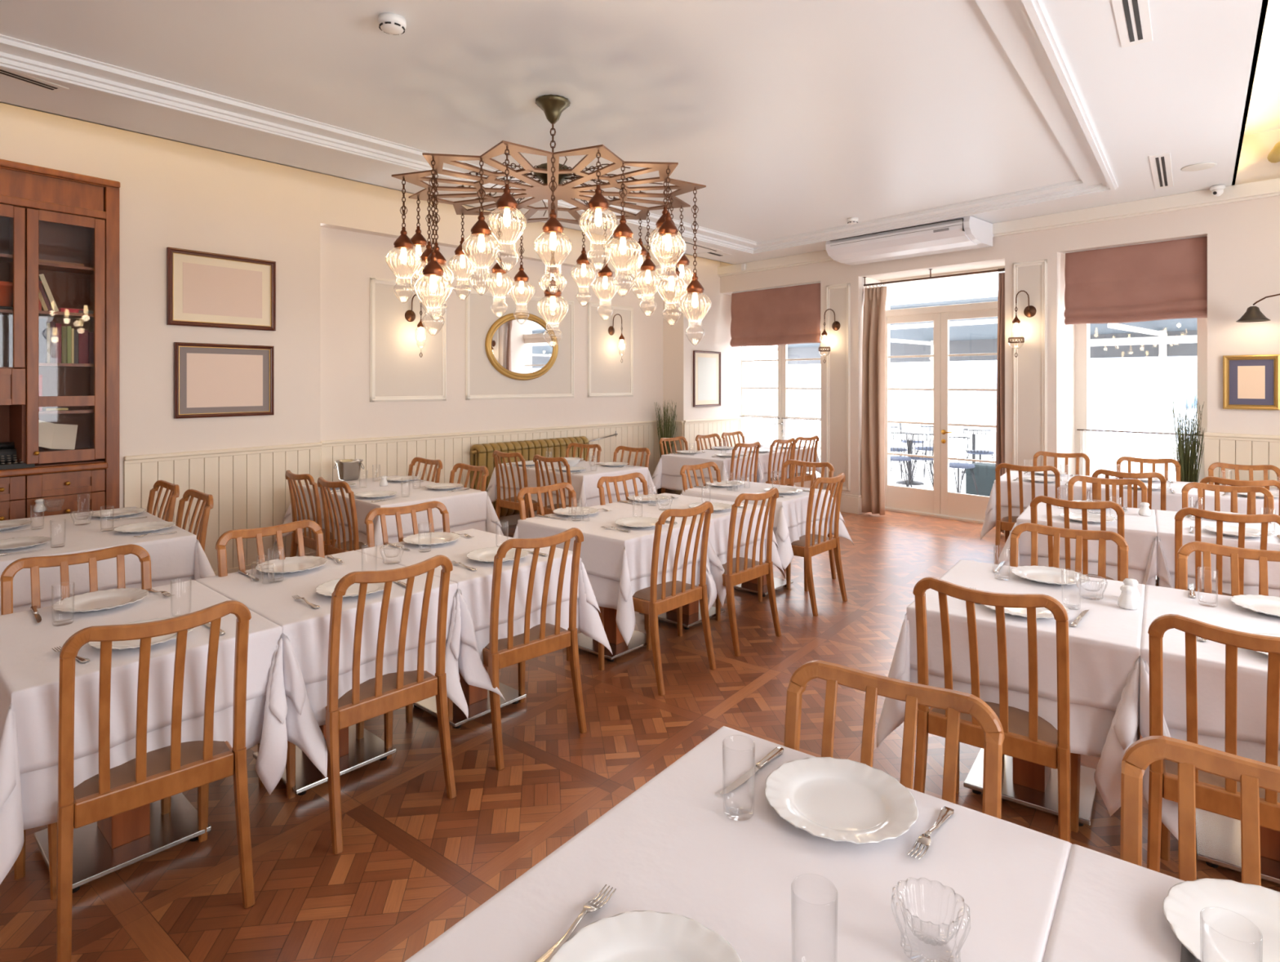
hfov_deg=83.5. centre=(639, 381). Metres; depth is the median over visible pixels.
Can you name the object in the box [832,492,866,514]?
baseboard
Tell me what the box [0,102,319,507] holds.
wall
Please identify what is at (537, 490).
dining chair
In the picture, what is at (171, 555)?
tablecloth
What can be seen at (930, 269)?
curtain rod
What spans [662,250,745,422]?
wall
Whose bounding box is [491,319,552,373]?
mirror glass
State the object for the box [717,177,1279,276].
trim
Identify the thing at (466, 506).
tablecloth
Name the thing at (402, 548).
crystal bowl
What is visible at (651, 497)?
dinner plate
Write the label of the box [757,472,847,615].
dining chair
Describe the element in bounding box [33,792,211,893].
pedestal table
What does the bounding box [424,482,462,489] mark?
dinner plate
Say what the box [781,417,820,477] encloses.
cafe curtain
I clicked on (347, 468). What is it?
ice bucket
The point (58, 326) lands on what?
book
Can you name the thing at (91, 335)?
book
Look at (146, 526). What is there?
dinner plate
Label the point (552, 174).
chandelier
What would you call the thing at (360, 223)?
wall
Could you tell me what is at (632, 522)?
dinner plate
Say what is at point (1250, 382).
framed picture
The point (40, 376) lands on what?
book
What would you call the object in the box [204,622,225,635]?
table knife
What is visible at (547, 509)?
dining chair
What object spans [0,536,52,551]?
dinner plate
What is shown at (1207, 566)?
tumbler
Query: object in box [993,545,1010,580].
tumbler
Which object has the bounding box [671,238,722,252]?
ceiling vent
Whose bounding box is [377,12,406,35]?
smoke detector
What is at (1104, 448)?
wainscoting
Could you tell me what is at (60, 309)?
book
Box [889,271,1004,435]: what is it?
house
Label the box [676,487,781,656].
dining chair
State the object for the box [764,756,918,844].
dinner plate
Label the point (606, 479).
dining chair
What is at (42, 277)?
book
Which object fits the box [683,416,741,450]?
trim
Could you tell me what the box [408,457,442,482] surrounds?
dining chair
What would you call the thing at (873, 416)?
curtain
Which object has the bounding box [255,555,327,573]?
dinner plate
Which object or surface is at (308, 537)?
dining chair
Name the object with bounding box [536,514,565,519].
table knife
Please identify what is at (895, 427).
wire chair
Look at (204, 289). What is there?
framed picture
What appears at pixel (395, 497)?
table knife
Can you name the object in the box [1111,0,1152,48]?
ceiling vent
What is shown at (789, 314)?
blind
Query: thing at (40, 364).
shelf
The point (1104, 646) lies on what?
tablecloth
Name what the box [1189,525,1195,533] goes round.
fork
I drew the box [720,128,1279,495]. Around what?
wall
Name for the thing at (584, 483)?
tablecloth
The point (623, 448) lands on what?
dining chair
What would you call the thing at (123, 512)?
dinner plate
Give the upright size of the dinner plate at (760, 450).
0.024 m
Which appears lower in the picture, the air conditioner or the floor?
the floor
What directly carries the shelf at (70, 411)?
attached to the tall cabinet
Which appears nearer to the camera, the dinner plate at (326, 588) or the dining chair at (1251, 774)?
the dining chair at (1251, 774)
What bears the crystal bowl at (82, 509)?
on the tablecloth at (171, 555)
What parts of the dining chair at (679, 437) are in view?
leg, frame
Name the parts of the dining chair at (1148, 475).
frame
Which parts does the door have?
handle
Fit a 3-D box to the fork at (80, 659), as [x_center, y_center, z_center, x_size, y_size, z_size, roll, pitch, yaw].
[-1.744,0.831,2.198,0.198,0.013,0.024,0,0,30]
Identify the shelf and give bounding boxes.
[0,253,13,262]
[0,308,13,315]
[38,261,93,275]
[38,310,93,319]
[38,362,93,367]
[38,408,93,413]
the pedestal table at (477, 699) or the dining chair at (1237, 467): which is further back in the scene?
the dining chair at (1237, 467)
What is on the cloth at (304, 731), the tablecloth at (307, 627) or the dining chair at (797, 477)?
the tablecloth at (307, 627)
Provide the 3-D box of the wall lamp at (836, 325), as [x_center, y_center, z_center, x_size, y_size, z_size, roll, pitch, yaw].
[2.341,-0.568,8.915,0.254,0.675,0.145,0,0,-15]
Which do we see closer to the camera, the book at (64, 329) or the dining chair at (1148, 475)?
the book at (64, 329)
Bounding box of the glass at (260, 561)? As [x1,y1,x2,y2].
[250,560,262,581]
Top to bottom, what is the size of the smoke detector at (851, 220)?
0.056 m
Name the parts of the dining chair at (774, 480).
seat frame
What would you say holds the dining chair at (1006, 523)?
on the floor
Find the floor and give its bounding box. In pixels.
[0,430,1279,961]
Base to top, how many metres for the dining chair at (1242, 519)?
0.946 m
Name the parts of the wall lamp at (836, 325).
arm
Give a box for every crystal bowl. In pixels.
[43,497,64,511]
[71,509,93,524]
[379,543,404,564]
[656,496,672,510]
[891,876,970,961]
[1074,573,1107,599]
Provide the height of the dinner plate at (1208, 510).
0.024 m
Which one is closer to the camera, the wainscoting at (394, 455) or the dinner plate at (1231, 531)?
the dinner plate at (1231, 531)
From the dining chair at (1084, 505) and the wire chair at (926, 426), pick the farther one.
the wire chair at (926, 426)
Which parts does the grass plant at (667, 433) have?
pot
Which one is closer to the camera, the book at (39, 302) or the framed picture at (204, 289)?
the book at (39, 302)
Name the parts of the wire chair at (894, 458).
seat, leg, leg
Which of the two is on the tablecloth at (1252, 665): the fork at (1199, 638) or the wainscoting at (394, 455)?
the fork at (1199, 638)
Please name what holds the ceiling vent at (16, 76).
in the ceiling at (797, 119)
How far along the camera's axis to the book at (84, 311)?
4.99 m
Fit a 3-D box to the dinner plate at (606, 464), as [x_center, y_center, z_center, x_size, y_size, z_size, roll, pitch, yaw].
[-0.261,0.827,7.193,0.289,0.024,0.289,0,0,6]
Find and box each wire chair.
[889,426,907,479]
[889,431,914,487]
[897,421,927,464]
[906,431,933,485]
[911,425,933,477]
[949,435,978,494]
[962,427,994,479]
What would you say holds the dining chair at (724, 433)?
on the floor
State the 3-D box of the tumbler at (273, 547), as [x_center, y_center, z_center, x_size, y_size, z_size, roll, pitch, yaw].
[-1.536,0.771,3.027,0.063,0.136,0.063,0,0,0]
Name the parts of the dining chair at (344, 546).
leg, seat frame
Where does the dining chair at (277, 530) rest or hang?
on the floor
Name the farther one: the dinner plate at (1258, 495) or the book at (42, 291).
the dinner plate at (1258, 495)
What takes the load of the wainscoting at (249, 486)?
attached to the wall at (175, 194)
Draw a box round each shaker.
[33,498,46,511]
[379,475,387,486]
[1117,584,1138,609]
[1123,577,1140,601]
[1138,502,1151,515]
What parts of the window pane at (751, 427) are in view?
rod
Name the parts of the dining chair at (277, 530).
leg, frame, leg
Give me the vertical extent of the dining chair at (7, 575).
0.946 m
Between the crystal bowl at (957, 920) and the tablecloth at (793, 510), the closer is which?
the crystal bowl at (957, 920)
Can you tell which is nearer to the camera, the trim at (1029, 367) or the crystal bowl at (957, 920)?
the crystal bowl at (957, 920)
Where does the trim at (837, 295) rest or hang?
attached to the wall at (1243, 237)
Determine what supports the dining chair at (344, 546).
on the floor
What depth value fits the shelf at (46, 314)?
4.95 m
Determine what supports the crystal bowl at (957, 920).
on the tablecloth at (670, 845)
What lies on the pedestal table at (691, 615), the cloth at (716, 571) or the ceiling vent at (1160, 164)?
the cloth at (716, 571)
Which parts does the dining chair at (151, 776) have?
leg, leg, seat frame, frame, leg, leg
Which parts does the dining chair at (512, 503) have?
leg, frame, seat frame, leg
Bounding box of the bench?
[470,431,617,516]
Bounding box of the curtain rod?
[862,268,1004,285]
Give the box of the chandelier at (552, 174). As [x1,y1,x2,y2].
[385,94,711,346]
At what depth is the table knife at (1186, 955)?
1.04 m
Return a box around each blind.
[729,281,820,346]
[1064,235,1207,324]
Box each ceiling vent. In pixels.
[0,67,69,93]
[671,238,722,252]
[693,251,731,257]
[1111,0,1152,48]
[1148,152,1173,188]
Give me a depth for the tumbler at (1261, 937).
0.94 m
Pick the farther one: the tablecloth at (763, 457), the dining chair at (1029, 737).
the tablecloth at (763, 457)
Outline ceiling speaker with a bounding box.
[1180,162,1217,171]
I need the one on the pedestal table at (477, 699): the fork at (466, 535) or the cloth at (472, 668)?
the cloth at (472, 668)
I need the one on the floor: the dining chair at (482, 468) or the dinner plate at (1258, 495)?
the dining chair at (482, 468)
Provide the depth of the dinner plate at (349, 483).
5.74 m
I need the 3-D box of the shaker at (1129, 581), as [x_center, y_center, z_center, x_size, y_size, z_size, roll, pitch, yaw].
[1.891,0.798,2.765,0.063,0.082,0.063,0,0,-6]
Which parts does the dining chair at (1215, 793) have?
leg, leg, frame, seat frame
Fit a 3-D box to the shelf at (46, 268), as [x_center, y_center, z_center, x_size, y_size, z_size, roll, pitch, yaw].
[-3.999,-0.785,4.938,0.268,0.020,0.435,0,0,36]
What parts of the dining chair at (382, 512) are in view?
frame, leg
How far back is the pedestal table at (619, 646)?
4.27 m
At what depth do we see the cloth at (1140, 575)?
4.18 m
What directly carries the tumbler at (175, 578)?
on the tablecloth at (29, 665)
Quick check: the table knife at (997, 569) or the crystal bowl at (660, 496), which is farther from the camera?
the crystal bowl at (660, 496)
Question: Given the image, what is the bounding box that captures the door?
[880,266,1004,525]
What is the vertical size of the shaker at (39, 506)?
0.082 m
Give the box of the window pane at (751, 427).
[739,415,779,444]
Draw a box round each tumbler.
[51,582,74,626]
[170,577,191,617]
[267,546,284,582]
[722,734,755,820]
[791,873,837,961]
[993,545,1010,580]
[1061,568,1080,609]
[1196,566,1217,607]
[1200,906,1262,961]
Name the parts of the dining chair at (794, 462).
leg, frame, leg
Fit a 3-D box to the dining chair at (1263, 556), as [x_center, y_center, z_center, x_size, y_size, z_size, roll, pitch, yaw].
[2.292,1.130,2.674,0.472,0.946,0.542,0,0,36]
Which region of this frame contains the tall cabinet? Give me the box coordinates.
[0,159,119,520]
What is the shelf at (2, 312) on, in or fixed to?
attached to the tall cabinet
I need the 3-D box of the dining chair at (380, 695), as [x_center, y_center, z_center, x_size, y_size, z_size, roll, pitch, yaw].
[-1.046,1.130,2.764,0.542,0.946,0.472,0,0,43]
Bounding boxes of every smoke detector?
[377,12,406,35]
[847,217,857,224]
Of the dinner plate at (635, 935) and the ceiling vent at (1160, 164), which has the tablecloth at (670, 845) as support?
the dinner plate at (635, 935)
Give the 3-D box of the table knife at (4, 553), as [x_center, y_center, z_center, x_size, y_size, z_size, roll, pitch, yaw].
[-3.064,0.835,3.503,0.019,0.008,0.238,0,0,44]
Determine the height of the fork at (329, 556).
0.013 m
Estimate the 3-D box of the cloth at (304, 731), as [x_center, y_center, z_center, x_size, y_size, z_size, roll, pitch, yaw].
[-1.331,1.089,3.034,1.236,0.488,0.703,0,0,41]
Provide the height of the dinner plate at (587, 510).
0.024 m
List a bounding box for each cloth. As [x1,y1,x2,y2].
[0,542,200,615]
[0,644,287,884]
[273,493,503,545]
[285,591,468,777]
[457,564,612,701]
[487,470,655,506]
[515,528,716,645]
[652,459,760,490]
[709,520,785,606]
[761,456,795,486]
[773,500,853,569]
[795,455,820,473]
[876,618,1140,815]
[980,486,1087,540]
[997,524,1155,585]
[1142,660,1279,839]
[1156,538,1279,596]
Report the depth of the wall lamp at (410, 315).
7.07 m
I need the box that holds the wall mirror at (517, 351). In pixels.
[484,311,558,380]
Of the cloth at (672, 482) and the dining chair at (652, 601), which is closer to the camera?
the dining chair at (652, 601)
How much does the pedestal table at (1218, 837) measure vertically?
0.750 m
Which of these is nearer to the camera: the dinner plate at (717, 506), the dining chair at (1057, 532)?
the dining chair at (1057, 532)
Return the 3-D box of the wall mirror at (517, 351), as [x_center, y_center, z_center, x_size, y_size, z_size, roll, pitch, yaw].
[-1.318,-0.403,8.137,0.035,0.770,1.030,0,0,42]
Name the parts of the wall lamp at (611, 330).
arm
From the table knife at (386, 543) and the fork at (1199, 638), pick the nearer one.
the fork at (1199, 638)
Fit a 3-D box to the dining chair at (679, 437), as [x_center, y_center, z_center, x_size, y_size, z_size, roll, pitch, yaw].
[0.549,1.130,8.426,0.472,0.946,0.542,0,0,-44]
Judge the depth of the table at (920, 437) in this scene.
11.42 m
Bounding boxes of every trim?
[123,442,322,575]
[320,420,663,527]
[465,288,573,399]
[587,302,633,397]
[662,419,683,494]
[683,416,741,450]
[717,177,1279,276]
[826,283,850,491]
[1012,258,1047,471]
[1204,431,1279,487]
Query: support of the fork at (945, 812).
on the tablecloth at (670, 845)
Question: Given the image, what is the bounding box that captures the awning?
[745,296,1197,469]
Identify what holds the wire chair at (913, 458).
on the floor
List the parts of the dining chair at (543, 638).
leg, leg, leg, seat frame, frame, leg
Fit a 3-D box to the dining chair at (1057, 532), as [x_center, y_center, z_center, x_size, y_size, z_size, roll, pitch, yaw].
[1.802,1.130,3.065,0.472,0.946,0.542,0,0,36]
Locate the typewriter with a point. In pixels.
(8, 457)
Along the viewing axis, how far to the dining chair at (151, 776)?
2.06 m
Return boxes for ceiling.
[0,0,1268,264]
[1244,0,1279,135]
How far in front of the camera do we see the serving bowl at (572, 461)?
7.06 m
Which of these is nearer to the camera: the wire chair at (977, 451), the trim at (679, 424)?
the trim at (679, 424)
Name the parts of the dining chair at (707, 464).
frame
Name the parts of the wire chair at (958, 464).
leg, leg, seat, leg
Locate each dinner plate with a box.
[0,520,32,530]
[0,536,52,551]
[52,587,148,612]
[88,617,195,649]
[89,507,146,517]
[113,520,176,533]
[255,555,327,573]
[315,577,393,596]
[317,482,355,488]
[355,490,396,497]
[386,475,419,481]
[402,531,460,545]
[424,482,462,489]
[466,546,528,562]
[512,461,542,466]
[549,910,742,961]
[552,506,599,516]
[555,466,586,471]
[599,462,628,466]
[614,516,658,528]
[627,493,668,502]
[675,449,700,453]
[688,502,732,511]
[706,480,742,487]
[711,445,733,449]
[714,453,737,457]
[747,448,769,452]
[764,486,802,493]
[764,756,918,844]
[777,444,798,448]
[983,592,1069,618]
[1011,564,1089,585]
[1022,476,1061,482]
[1034,470,1066,475]
[1059,511,1115,523]
[1123,483,1160,489]
[1124,477,1159,481]
[1162,877,1279,961]
[1204,524,1272,537]
[1208,510,1244,514]
[1230,594,1279,617]
[1237,492,1279,497]
[1255,632,1279,654]
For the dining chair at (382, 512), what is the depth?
3.82 m
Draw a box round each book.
[38,258,84,266]
[38,273,58,311]
[38,277,52,311]
[38,280,41,310]
[38,291,48,311]
[38,317,46,362]
[38,374,42,410]
[38,419,77,449]
[42,407,68,410]
[46,321,55,363]
[46,322,49,363]
[55,323,61,363]
[56,307,84,313]
[61,326,66,363]
[66,325,71,363]
[71,328,74,363]
[74,329,78,363]
[78,310,93,313]
[78,329,88,363]
[88,332,93,363]
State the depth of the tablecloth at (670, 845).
1.21 m
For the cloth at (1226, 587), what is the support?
on the pedestal table
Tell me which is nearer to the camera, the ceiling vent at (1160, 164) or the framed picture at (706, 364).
the ceiling vent at (1160, 164)
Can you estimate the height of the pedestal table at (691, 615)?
0.750 m
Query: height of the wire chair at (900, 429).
0.852 m
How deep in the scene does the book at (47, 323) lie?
4.81 m
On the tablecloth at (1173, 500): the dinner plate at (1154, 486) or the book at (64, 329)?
the dinner plate at (1154, 486)
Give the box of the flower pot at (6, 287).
[0,280,13,309]
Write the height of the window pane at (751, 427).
0.791 m
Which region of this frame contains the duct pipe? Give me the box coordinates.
[1266,141,1279,163]
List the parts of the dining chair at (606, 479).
frame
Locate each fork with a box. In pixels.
[52,645,89,662]
[106,515,146,519]
[133,531,177,536]
[145,587,174,596]
[292,595,319,608]
[326,555,344,563]
[452,532,472,537]
[452,560,476,570]
[534,884,616,961]
[601,525,630,531]
[906,805,954,859]
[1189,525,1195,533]
[1198,636,1207,641]
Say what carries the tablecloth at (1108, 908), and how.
on the cloth
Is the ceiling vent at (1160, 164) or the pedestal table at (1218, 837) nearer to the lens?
the pedestal table at (1218, 837)
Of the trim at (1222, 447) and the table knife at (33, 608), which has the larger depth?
the trim at (1222, 447)
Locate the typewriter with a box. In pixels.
[0,441,35,469]
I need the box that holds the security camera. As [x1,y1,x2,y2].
[1209,184,1225,196]
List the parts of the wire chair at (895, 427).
seat, leg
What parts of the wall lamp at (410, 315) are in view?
arm, bulb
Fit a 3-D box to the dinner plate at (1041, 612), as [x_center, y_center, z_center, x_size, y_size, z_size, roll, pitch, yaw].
[1.407,0.827,2.634,0.289,0.024,0.289,0,0,-23]
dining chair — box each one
[0,543,171,879]
[47,600,254,961]
[146,480,179,521]
[175,488,213,551]
[215,519,364,786]
[284,470,336,556]
[285,554,456,853]
[317,476,367,555]
[364,500,488,722]
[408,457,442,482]
[447,527,586,769]
[448,462,488,491]
[492,449,537,519]
[516,481,577,661]
[533,454,572,515]
[565,442,601,462]
[596,471,648,630]
[596,501,715,695]
[613,445,650,466]
[659,435,688,493]
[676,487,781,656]
[680,461,726,596]
[695,433,721,450]
[721,431,745,446]
[729,440,760,482]
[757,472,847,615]
[765,437,795,485]
[781,459,835,591]
[783,659,1004,818]
[786,435,819,488]
[912,576,1080,842]
[994,462,1060,564]
[1002,522,1128,756]
[1029,495,1124,580]
[1033,450,1089,475]
[1067,475,1147,507]
[1092,468,1166,586]
[1115,456,1180,481]
[1120,735,1279,885]
[1146,613,1279,871]
[1174,506,1279,595]
[1177,541,1279,595]
[1181,481,1274,514]
[1199,475,1279,515]
[1208,462,1279,489]
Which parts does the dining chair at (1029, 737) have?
leg, leg, frame, seat frame, leg, leg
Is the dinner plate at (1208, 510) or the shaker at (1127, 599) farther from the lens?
the dinner plate at (1208, 510)
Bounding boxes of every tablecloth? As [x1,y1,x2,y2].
[0,506,215,609]
[0,579,287,808]
[195,550,461,715]
[282,475,502,546]
[355,528,600,652]
[404,725,1071,961]
[486,459,657,506]
[513,504,710,601]
[600,493,778,570]
[651,450,763,482]
[680,480,845,542]
[700,447,790,480]
[733,443,819,466]
[888,559,1145,750]
[985,470,1092,515]
[998,502,1157,583]
[1042,843,1200,961]
[1089,475,1198,511]
[1139,584,1279,748]
[1155,509,1279,588]
[1195,483,1279,515]
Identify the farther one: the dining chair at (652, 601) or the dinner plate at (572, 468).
the dinner plate at (572, 468)
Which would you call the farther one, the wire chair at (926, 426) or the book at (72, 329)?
the wire chair at (926, 426)
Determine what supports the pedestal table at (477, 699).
on the floor
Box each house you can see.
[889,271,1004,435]
[1089,355,1197,433]
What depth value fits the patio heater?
9.88 m
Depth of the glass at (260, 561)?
3.04 m
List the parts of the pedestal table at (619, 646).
plate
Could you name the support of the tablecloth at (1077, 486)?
on the cloth at (989, 522)
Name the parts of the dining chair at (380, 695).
leg, leg, seat frame, leg, frame, leg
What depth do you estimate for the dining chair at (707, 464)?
5.79 m
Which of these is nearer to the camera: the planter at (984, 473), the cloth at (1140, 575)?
the cloth at (1140, 575)
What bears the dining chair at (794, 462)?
on the floor
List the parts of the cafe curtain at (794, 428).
rod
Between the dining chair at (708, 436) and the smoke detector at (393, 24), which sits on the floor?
the dining chair at (708, 436)
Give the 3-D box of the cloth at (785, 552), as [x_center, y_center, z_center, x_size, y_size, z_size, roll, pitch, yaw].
[0.905,1.058,5.599,1.181,0.425,1.043,0,0,41]
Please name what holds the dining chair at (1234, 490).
on the floor
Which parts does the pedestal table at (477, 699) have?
plate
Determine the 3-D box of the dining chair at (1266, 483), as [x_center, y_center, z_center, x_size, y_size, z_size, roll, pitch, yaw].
[4.254,1.130,5.099,0.472,0.946,0.542,0,0,36]
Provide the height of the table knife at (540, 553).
0.008 m
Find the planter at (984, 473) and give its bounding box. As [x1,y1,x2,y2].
[965,462,995,496]
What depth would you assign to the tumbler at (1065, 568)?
2.66 m
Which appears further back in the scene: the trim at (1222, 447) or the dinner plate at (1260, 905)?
the trim at (1222, 447)
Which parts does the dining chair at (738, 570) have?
leg, leg, leg, seat frame, frame, leg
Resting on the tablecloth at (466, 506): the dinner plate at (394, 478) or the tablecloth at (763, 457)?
the dinner plate at (394, 478)
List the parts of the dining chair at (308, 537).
leg, frame, seat frame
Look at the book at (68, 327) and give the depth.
4.91 m
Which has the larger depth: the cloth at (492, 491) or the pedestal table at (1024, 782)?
the cloth at (492, 491)
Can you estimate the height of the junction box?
0.090 m
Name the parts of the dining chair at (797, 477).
seat frame, frame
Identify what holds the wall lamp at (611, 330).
attached to the wall at (360, 223)
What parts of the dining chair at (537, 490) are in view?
frame, leg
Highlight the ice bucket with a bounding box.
[333,458,364,480]
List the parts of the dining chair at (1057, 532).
frame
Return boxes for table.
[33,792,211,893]
[253,724,396,795]
[413,664,526,728]
[577,607,646,661]
[639,600,724,629]
[733,574,793,596]
[889,433,933,484]
[949,428,995,473]
[963,747,1096,826]
[1195,807,1279,884]
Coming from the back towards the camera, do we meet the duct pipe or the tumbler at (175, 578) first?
the duct pipe
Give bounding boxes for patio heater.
[1089,334,1197,346]
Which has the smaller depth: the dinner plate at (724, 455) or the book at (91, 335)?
the book at (91, 335)
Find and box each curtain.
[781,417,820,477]
[861,282,886,515]
[995,267,1004,533]
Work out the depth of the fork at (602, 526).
4.07 m
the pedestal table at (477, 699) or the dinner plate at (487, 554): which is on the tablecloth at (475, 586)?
the dinner plate at (487, 554)
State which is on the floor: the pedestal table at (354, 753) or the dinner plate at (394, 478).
the pedestal table at (354, 753)
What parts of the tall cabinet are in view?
drawer, drawer, door, drawer, drawer, door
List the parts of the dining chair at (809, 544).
leg, leg, leg, seat frame, frame, leg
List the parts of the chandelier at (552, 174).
lamp shade, chain, bulb, lamp shade, chain, bulb, lamp shade, chain, lamp shade, chain, bulb, lamp shade, chain, lamp shade, bulb, chain, lamp shade, chain, bulb, support chain, lamp shade, bulb, chain, support chain, support chain, lamp shade, chain, bulb, support chain, lamp shade, chain, bulb, support chain, star frame, lamp shade, chain, lamp shade, bulb, lamp shade, chain, bulb, chain, support chain, lamp shade, chain, bulb, support chain, lamp shade, chain, bulb, support chain, lamp shade, chain, bulb, support chain, support chain, lamp shade, chain, bulb, lamp shade, chain, bulb, lamp shade, chain, bulb, chain, lamp shade, lamp shade, bulb, chain, lamp shade, bulb, chain, lamp shade, chain, bulb, lamp shade, chain, bulb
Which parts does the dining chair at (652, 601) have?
leg, leg, leg, seat frame, frame, leg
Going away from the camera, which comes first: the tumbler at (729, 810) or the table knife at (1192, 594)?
the tumbler at (729, 810)
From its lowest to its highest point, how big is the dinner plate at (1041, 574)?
0.024 m
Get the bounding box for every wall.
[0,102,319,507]
[320,173,668,442]
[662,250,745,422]
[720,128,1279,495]
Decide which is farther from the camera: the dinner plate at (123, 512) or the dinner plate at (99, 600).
the dinner plate at (123, 512)
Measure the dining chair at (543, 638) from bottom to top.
0.946 m
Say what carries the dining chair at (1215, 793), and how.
on the floor
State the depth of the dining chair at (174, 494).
4.71 m
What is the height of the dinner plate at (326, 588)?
0.024 m
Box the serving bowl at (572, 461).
[560,457,581,466]
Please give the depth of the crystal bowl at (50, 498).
4.67 m
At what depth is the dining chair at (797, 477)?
8.74 m
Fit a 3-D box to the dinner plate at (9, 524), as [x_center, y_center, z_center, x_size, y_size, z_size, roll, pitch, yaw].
[-3.667,0.827,4.104,0.289,0.024,0.289,0,0,-31]
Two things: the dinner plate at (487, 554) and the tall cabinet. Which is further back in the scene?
the tall cabinet
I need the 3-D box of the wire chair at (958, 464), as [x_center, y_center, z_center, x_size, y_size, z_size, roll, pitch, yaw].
[4.380,1.196,9.924,0.479,0.852,0.480,0,0,-22]
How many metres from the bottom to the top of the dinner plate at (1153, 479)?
0.024 m
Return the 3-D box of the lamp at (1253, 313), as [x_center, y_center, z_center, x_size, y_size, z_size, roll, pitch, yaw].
[5.090,-0.621,5.725,0.525,0.262,0.219,0,0,28]
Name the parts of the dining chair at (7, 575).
leg, frame, leg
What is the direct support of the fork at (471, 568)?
on the tablecloth at (475, 586)
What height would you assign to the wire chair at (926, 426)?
0.852 m
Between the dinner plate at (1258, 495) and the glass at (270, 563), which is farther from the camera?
the dinner plate at (1258, 495)
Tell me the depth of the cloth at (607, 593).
3.88 m
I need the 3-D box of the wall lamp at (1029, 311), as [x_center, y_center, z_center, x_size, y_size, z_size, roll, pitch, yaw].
[3.842,-0.583,7.241,0.254,0.675,0.145,0,0,-15]
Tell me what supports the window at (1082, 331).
in the wall at (1243, 237)
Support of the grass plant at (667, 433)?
on the floor
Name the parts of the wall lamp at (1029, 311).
lamp shade, bulb, arm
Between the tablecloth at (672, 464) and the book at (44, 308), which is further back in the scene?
the tablecloth at (672, 464)
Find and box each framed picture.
[166,247,275,330]
[173,342,274,418]
[693,350,720,406]
[1222,354,1279,409]
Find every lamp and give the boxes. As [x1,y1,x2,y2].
[404,293,426,357]
[608,313,626,361]
[818,308,839,362]
[1008,290,1036,357]
[1235,293,1279,322]
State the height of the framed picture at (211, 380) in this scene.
0.572 m
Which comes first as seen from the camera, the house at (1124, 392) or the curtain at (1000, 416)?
the curtain at (1000, 416)
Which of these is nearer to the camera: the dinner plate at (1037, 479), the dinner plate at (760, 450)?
the dinner plate at (1037, 479)
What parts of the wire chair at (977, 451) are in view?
leg, seat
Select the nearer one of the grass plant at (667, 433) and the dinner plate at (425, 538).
the dinner plate at (425, 538)
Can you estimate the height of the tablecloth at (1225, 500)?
0.224 m
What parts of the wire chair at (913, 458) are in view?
leg, leg, seat, leg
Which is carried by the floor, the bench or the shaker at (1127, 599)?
the bench
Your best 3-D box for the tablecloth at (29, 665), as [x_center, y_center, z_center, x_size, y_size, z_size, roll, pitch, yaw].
[-1.815,0.992,2.477,1.107,0.302,0.785,0,0,41]
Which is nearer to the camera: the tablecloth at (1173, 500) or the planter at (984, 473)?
the tablecloth at (1173, 500)
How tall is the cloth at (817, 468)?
0.411 m
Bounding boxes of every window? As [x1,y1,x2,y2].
[741,344,820,488]
[1075,317,1207,481]
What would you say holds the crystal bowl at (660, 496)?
on the tablecloth at (718, 531)
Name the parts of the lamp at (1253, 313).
lamp shade, arm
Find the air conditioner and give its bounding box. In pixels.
[825,215,994,265]
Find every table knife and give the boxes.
[0,548,44,555]
[30,605,41,622]
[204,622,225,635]
[237,568,258,580]
[371,497,397,502]
[384,542,409,550]
[394,580,406,586]
[527,550,547,555]
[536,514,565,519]
[618,499,641,505]
[719,746,783,794]
[993,560,1004,573]
[1070,608,1089,626]
[1180,942,1195,961]
[1188,582,1195,598]
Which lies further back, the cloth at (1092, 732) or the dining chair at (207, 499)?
the dining chair at (207, 499)
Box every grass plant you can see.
[653,400,676,493]
[1170,395,1204,482]
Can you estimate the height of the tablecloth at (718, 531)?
0.299 m
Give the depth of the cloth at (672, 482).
8.15 m
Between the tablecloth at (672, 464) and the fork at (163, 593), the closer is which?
the fork at (163, 593)
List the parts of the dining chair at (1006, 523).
leg, leg, seat frame, frame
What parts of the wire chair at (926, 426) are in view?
seat, leg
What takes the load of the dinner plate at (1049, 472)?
on the tablecloth at (1077, 486)
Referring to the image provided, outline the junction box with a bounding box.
[741,263,746,270]
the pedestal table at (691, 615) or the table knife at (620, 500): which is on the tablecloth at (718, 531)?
the table knife at (620, 500)
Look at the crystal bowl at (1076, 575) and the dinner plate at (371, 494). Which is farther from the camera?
the dinner plate at (371, 494)
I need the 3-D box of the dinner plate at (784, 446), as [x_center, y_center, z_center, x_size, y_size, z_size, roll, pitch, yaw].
[1.894,0.827,9.132,0.289,0.024,0.289,0,0,-3]
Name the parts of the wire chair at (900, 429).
seat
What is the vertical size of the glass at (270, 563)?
0.075 m
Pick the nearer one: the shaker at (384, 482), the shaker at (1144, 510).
the shaker at (1144, 510)
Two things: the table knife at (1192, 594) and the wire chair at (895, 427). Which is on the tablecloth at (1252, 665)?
the table knife at (1192, 594)
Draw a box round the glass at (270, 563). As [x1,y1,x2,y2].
[262,563,275,583]

